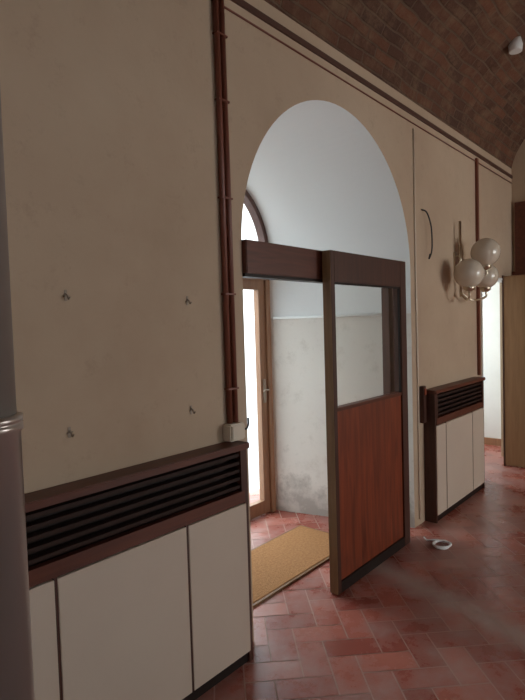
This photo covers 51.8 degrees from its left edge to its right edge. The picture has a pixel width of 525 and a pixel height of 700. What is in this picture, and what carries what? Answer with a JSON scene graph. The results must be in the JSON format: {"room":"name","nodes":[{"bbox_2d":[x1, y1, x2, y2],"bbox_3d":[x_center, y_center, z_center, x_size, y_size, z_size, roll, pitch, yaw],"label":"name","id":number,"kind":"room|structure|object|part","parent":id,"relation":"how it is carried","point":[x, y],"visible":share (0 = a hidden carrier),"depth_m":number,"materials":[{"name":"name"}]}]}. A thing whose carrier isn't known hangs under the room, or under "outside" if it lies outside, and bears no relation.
{"room":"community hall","nodes":[
{"label":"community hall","id":0,"kind":"room"},
{"bbox_2d":[0,0,511,641],"bbox_3d":[-0.353,-0.235,3.241,1.163,3.400,9.900,0,3,40],"label":"wall","id":1,"kind":"structure","parent":0,"point":[109,111],"depth_m":2.42,"materials":[{"name":"beige paint"}]},
{"bbox_2d":[63,290,70,300],"bbox_3d":[-0.698,-0.196,1.934,0.028,0.040,0.025,0,3,40],"label":"wall hook","id":2,"kind":"object","parent":1,"relation":"attached to","point":[66,296],"visible":1,"depth_m":1.94,"materials":[{"name":"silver metal"}]},
{"bbox_2d":[67,427,74,437],"bbox_3d":[-0.690,0.298,1.948,0.028,0.040,0.025,0,3,40],"label":"wall hook","id":3,"kind":"object","parent":1,"relation":"attached to","point":[70,432],"visible":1,"depth_m":1.95,"materials":[{"name":"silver metal"}]},
{"bbox_2d":[212,0,238,423],"bbox_3d":[-0.173,-0.635,2.546,0.030,2.010,0.073,0,3,40],"label":"conduit","id":4,"kind":"object","parent":1,"relation":"attached to","point":[221,99],"visible":0.91,"depth_m":2.53,"materials":[{"name":"brown metal"}]},
{"bbox_2d":[244,190,267,241],"bbox_3d":[-0.387,-1.068,4.098,0.070,0.637,1.274,0,3,40],"label":"window","id":5,"kind":"structure","parent":1,"relation":"in","point":[256,217],"depth_m":4.48,"materials":[{"name":"brown wood"}]},
{"bbox_2d":[243,278,275,519],"bbox_3d":[-0.348,0.336,4.165,0.080,2.175,1.250,0,3,40],"label":"door","id":6,"kind":"structure","parent":1,"relation":"in","point":[266,282],"depth_m":4.56,"materials":[{"name":"brown wood"}]},
{"bbox_3d":[-0.350,0.428,4.171,0.050,1.970,1.147,0,3,40],"label":"door leaf stiles","id":7,"kind":"part","parent":6,"relation":"part of","materials":[{"name":"brown wood"}]},
{"bbox_3d":[0.018,0.345,4.557,0.010,0.200,0.030,0,3,40],"label":"handle","id":8,"kind":"part","parent":6,"relation":"part of","materials":[{"name":"metal"}]},
{"bbox_3d":[0.018,0.345,4.557,0.010,0.200,0.030,0,3,40],"label":"plate","id":9,"kind":"part","parent":6,"relation":"part of","materials":[{"name":"silver metal"}]},
{"bbox_2d":[242,239,321,278],"bbox_3d":[0.403,-0.503,3.275,0.088,0.165,1.592,0,3,40],"label":"beam","id":10,"kind":"structure","parent":1,"relation":"attached to","point":[258,257],"depth_m":2.84,"materials":[{"name":"brown wood"}]},
{"bbox_2d":[242,273,350,285],"bbox_3d":[0.403,-0.413,3.278,0.065,0.015,1.587,0,3,40],"label":"rail underneath","id":11,"kind":"object","parent":10,"relation":"attached to","point":[245,275],"visible":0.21,"depth_m":2.89,"materials":[{"name":"black metal"}]},
{"bbox_2d":[333,250,399,286],"bbox_3d":[0.661,-0.505,3.444,0.058,0.180,0.840,0,3,40],"label":"rail","id":12,"kind":"object","parent":10,"relation":"attached to","point":[348,267],"depth_m":3.38,"materials":[{"name":"brown wood"}]},
{"bbox_2d":[273,313,381,319],"bbox_3d":[0.589,-0.274,4.351,1.097,0.023,0.024,0,3,25],"label":"trim","id":13,"kind":"structure","parent":1,"relation":"attached to","point":[365,314],"depth_m":4.39,"materials":[{"name":"white paint"}]},
{"bbox_2d":[224,6,512,183],"bbox_3d":[-0.119,-1.619,2.615,0.010,0.014,9.000,0,3,40],"label":"trim","id":14,"kind":"structure","parent":1,"relation":"attached to","point":[225,7],"depth_m":3.30,"materials":[{"name":"brown"}]},
{"bbox_2d":[230,0,512,178],"bbox_3d":[-0.121,-1.690,2.612,0.012,0.032,9.000,0,3,40],"label":"trim","id":15,"kind":"structure","parent":1,"relation":"attached to","point":[241,3],"depth_m":3.38,"materials":[{"name":"brown paint"}]},
{"bbox_2d":[421,209,432,258],"bbox_3d":[1.304,-0.913,4.263,0.124,0.390,0.025,-3,3,-34],"label":"hanging wire","id":16,"kind":"object","parent":1,"relation":"attached to","point":[430,254],"visible":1,"depth_m":4.29,"materials":[{"name":"black"}]},
{"bbox_2d":[453,221,500,300],"bbox_3d":[1.849,-0.776,4.676,0.351,0.701,0.674,0,3,40],"label":"wall sconce","id":17,"kind":"object","parent":1,"relation":"attached to","point":[479,271],"visible":1,"depth_m":4.61,"materials":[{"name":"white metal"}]},
{"bbox_3d":[1.705,-0.742,4.768,0.014,0.250,0.060,0,3,40],"label":"wall plate","id":18,"kind":"part","parent":17,"relation":"part of","materials":[{"name":"gold metal"}]},
{"bbox_3d":[1.736,-0.796,4.738,0.022,0.660,0.021,0,3,40],"label":"stem","id":19,"kind":"part","parent":17,"relation":"part of","materials":[{"name":"gold metal"}]},
{"bbox_3d":[1.745,-0.464,4.628,0.035,0.088,0.261,-2,3,4],"label":"arm","id":20,"kind":"part","parent":17,"relation":"part of","materials":[{"name":"gold metal"}]},
{"bbox_3d":[1.724,-0.640,4.509,0.244,0.244,0.244,0,3,40],"label":"globe","id":21,"kind":"part","parent":17,"relation":"part of","materials":[{"name":"white glass"}]},
{"bbox_3d":[1.886,-0.481,4.801,0.309,0.095,0.036,-3,3,-22],"label":"arm","id":22,"kind":"part","parent":17,"relation":"part of","materials":[{"name":"gold metal"}]},
{"bbox_3d":[1.943,-0.851,4.703,0.244,0.244,0.244,0,3,40],"label":"globe","id":23,"kind":"part","parent":17,"relation":"part of","materials":[{"name":"white glass"}]},
{"bbox_3d":[2.001,-0.664,4.851,0.224,0.224,0.224,0,3,40],"label":"globe","id":24,"kind":"part","parent":17,"relation":"part of","materials":[{"name":"white glass"}]},
{"bbox_2d":[475,158,480,374],"bbox_3d":[2.071,-0.792,5.190,0.024,2.070,0.040,0,3,40],"label":"conduit","id":25,"kind":"object","parent":1,"relation":"attached to","point":[476,159],"visible":0.81,"depth_m":5.18,"materials":[{"name":"brown metal"}]},
{"bbox_2d":[481,278,501,376],"bbox_3d":[2.458,0.252,5.776,0.150,2.030,1.060,0,3,40],"label":"trim","id":26,"kind":"structure","parent":1,"relation":"attached to","point":[499,279],"depth_m":5.31,"materials":[{"name":"white paint"}]},
{"bbox_2d":[502,275,524,467],"bbox_3d":[2.918,0.232,5.580,0.815,2.060,0.050,0,3,40],"label":"leaf","id":27,"kind":"object","parent":1,"relation":"attached to","point":[514,286],"depth_m":5.76,"materials":[{"name":"beige wood"}]},
{"bbox_3d":[2.613,0.229,5.839,0.015,2.060,0.050,0,3,40],"label":"edge strip","id":28,"kind":"part","parent":27,"relation":"part of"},
{"bbox_2d":[196,444,524,699],"bbox_3d":[1.484,1.478,1.800,6.850,0.002,9.900,0,3,40],"label":"floor","id":29,"kind":"structure","parent":0,"point":[428,622],"depth_m":2.91,"materials":[{"name":"tile"}]},
{"bbox_2d":[0,92,34,699],"bbox_3d":[-0.493,-0.535,0.876,0.190,4.220,0.190,0,3,40],"label":"pipe","id":30,"kind":"object","parent":29,"relation":"on","point":[16,657],"visible":1,"depth_m":0.89,"materials":[{"name":"silver metal"}]},
{"bbox_2d":[24,440,252,699],"bbox_3d":[-1.178,1.050,1.316,0.110,1.055,3.377,0,3,40],"label":"radiator cover","id":31,"kind":"object","parent":29,"relation":"on","point":[140,574],"visible":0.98,"depth_m":2.10,"materials":[{"name":"brown wood"}]},
{"bbox_3d":[-0.882,1.144,1.613,0.018,0.713,0.579,0,3,40],"label":"panel","id":32,"kind":"part","parent":31,"relation":"part of","materials":[{"name":"beige laminate"}]},
{"bbox_3d":[-0.500,1.112,2.062,0.018,0.713,0.576,0,3,40],"label":"panel","id":33,"kind":"part","parent":31,"relation":"part of","materials":[{"name":"beige laminate"}]},
{"bbox_2d":[25,450,244,587],"bbox_3d":[-1.174,0.678,1.286,0.045,0.250,3.315,0,3,40],"label":"grille","id":34,"kind":"object","parent":31,"relation":"attached to","point":[41,575],"depth_m":2.05,"materials":[{"name":"black wood"}]},
{"bbox_3d":[-0.189,1.087,2.427,0.018,0.713,0.362,0,3,40],"label":"panel","id":35,"kind":"part","parent":31,"relation":"part of","materials":[{"name":"beige laminate"}]},
{"bbox_2d":[223,418,248,441],"bbox_3d":[-0.115,0.382,2.597,0.065,0.090,0.161,0,3,40],"label":"junction box","id":36,"kind":"object","parent":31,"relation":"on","point":[235,431],"visible":1,"depth_m":2.54,"materials":[{"name":"beige plastic"}]},
{"bbox_3d":[-0.112,0.389,2.555,0.006,0.064,0.084,0,3,40],"label":"lid","id":37,"kind":"part","parent":36,"relation":"part of","materials":[{"name":"beige plastic"}]},
{"bbox_2d":[251,525,328,607],"bbox_3d":[0.096,1.426,3.640,0.520,0.017,1.240,0,3,40],"label":"doormat","id":38,"kind":"object","parent":29,"relation":"on","point":[277,563],"visible":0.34,"depth_m":3.65,"materials":[{"name":"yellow fabric"}]},
{"bbox_2d":[322,250,341,594],"bbox_3d":[0.405,0.433,3.151,0.058,2.012,0.039,0,3,40],"label":"stile","id":39,"kind":"object","parent":29,"relation":"on","point":[331,251],"depth_m":3.13,"materials":[{"name":"brown wood"}]},
{"bbox_3d":[0.393,0.434,3.138,0.054,2.008,0.004,0,3,40],"label":"leading edge strip","id":40,"kind":"part","parent":39,"relation":"part of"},
{"bbox_2d":[341,537,404,591],"bbox_3d":[0.718,1.380,3.529,0.058,0.067,0.840,0,3,40],"label":"rail","id":41,"kind":"object","parent":29,"relation":"on","point":[348,581],"visible":0.61,"depth_m":3.46,"materials":[{"name":"black metal"}]},
{"bbox_2d":[337,395,402,579],"bbox_3d":[0.702,0.843,3.505,0.034,1.010,0.840,0,3,40],"label":"panel","id":42,"kind":"object","parent":41,"relation":"on","point":[369,435],"visible":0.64,"depth_m":3.46,"materials":[{"name":"brown wood"}]},
{"bbox_2d":[337,392,401,411],"bbox_3d":[0.685,0.328,3.483,0.054,0.020,0.840,0,3,40],"label":"rail","id":43,"kind":"object","parent":42,"relation":"on","point":[393,394],"visible":0.79,"depth_m":3.44,"materials":[{"name":"brown wood"}]},
{"bbox_2d":[334,282,401,407],"bbox_3d":[0.687,-0.049,3.454,0.014,0.735,0.840,0,3,40],"label":"glass bead","id":44,"kind":"object","parent":43,"relation":"on","point":[337,283],"visible":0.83,"depth_m":3.75},
{"bbox_2d":[381,288,394,394],"bbox_3d":[0.927,0.474,3.922,0.060,1.845,0.085,0,3,40],"label":"post","id":45,"kind":"object","parent":29,"relation":"on","point":[386,293],"visible":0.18,"depth_m":3.87,"materials":[{"name":"brown wood"}]},
{"bbox_2d":[393,261,409,545],"bbox_3d":[0.988,0.384,3.837,0.058,2.012,0.085,0,3,40],"label":"stile","id":46,"kind":"object","parent":29,"relation":"on","point":[403,329],"visible":0.48,"depth_m":3.81,"materials":[{"name":"brown wood"}]},
{"bbox_2d":[423,537,451,549],"bbox_3d":[1.234,1.377,3.859,0.229,0.022,0.151,0,3,40],"label":"cable coil","id":47,"kind":"object","parent":29,"relation":"on","point":[435,541],"visible":1,"depth_m":3.84,"materials":[{"name":"white plastic"}]},
{"bbox_2d":[424,377,484,522],"bbox_3d":[1.698,0.811,4.699,0.110,1.055,1.152,0,3,40],"label":"radiator cover","id":48,"kind":"object","parent":29,"relation":"on","point":[454,460],"visible":0.94,"depth_m":4.53,"materials":[{"name":"brown wood"}]},
{"bbox_3d":[1.431,0.952,4.333,0.018,0.713,0.186,0,3,40],"label":"panel","id":49,"kind":"part","parent":48,"relation":"part of","materials":[{"name":"beige laminate"}]},
{"bbox_3d":[1.692,0.930,4.641,0.018,0.713,0.598,0,3,40],"label":"panel","id":50,"kind":"part","parent":48,"relation":"part of","materials":[{"name":"beige laminate"}]},
{"bbox_2d":[436,381,482,424],"bbox_3d":[1.703,0.440,4.669,0.045,0.250,1.090,0,3,40],"label":"grille","id":51,"kind":"object","parent":48,"relation":"attached to","point":[457,402],"depth_m":4.64,"materials":[{"name":"black wood"}]},
{"bbox_3d":[1.989,0.906,4.990,0.018,0.713,0.296,0,3,40],"label":"panel","id":52,"kind":"part","parent":48,"relation":"part of","materials":[{"name":"beige laminate"}]},
{"bbox_2d":[264,0,524,168],"bbox_3d":[1.763,-2.245,0.972,5.020,1.150,9.000,0,3,40],"label":"ceiling","id":53,"kind":"structure","parent":0,"point":[452,59],"depth_m":4.03,"materials":[{"name":"brick"}]},
{"bbox_2d":[508,36,522,54],"bbox_3d":[2.071,-2.570,4.420,0.110,0.250,0.110,0,3,40],"label":"ceiling spotlight","id":54,"kind":"object","parent":53,"relation":"attached to","point":[516,45],"depth_m":4.39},
{"bbox_2d":[419,386,426,422],"bbox_3d":[1.260,0.427,4.240,0.034,0.290,0.055,0,3,40],"label":"strip","id":55,"kind":"object","parent":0,"point":[423,417],"depth_m":4.22,"materials":[{"name":"brown wood"}]},
{"bbox_2d":[482,282,500,438],"bbox_3d":[1.802,-0.203,6.629,1.960,2.900,1.960,0,3,40],"label":"wall","id":56,"kind":"structure","parent":0,"point":[491,303],"depth_m":6.80,"materials":[{"name":"white paint"}]},
{"bbox_2d":[484,437,500,445],"bbox_3d":[2.597,1.159,7.114,1.360,0.090,0.020,0,3,40],"label":"baseboard","id":57,"kind":"structure","parent":56,"relation":"attached to","point":[488,441],"depth_m":6.83,"materials":[{"name":"brown wood"}]},
{"bbox_2d":[511,139,524,275],"bbox_3d":[4.859,-0.998,4.474,5.200,4.500,0.200,0,3,40],"label":"wall","id":58,"kind":"structure","parent":0,"point":[518,166],"depth_m":6.00,"materials":[{"name":"beige paint"}]},
{"bbox_2d":[512,201,524,274],"bbox_3d":[3.301,-0.195,5.690,1.240,2.880,0.049,0,3,40],"label":"door","id":59,"kind":"structure","parent":58,"relation":"in","point":[519,206],"depth_m":5.98,"materials":[{"name":"brown wood"}]},
{"label":"outside","id":60,"kind":"structure","parent":0,"visible":0},
{"bbox_2d":[246,390,259,492],"bbox_3d":[-2.111,1.414,7.152,5.540,0.100,14.000,0,3,40],"label":"pavement","id":61,"kind":"structure","parent":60,"point":[251,396],"depth_m":7.64,"materials":[{"name":"stone"}]},
{"bbox_2d":[241,205,257,390],"bbox_3d":[-4.419,-1.371,8.918,0.300,5.600,14.000,0,3,40],"label":"facade","id":62,"kind":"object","parent":61,"relation":"on","point":[248,229],"visible":0.02,"depth_m":13.51,"materials":[{"name":"white"}]}
]}

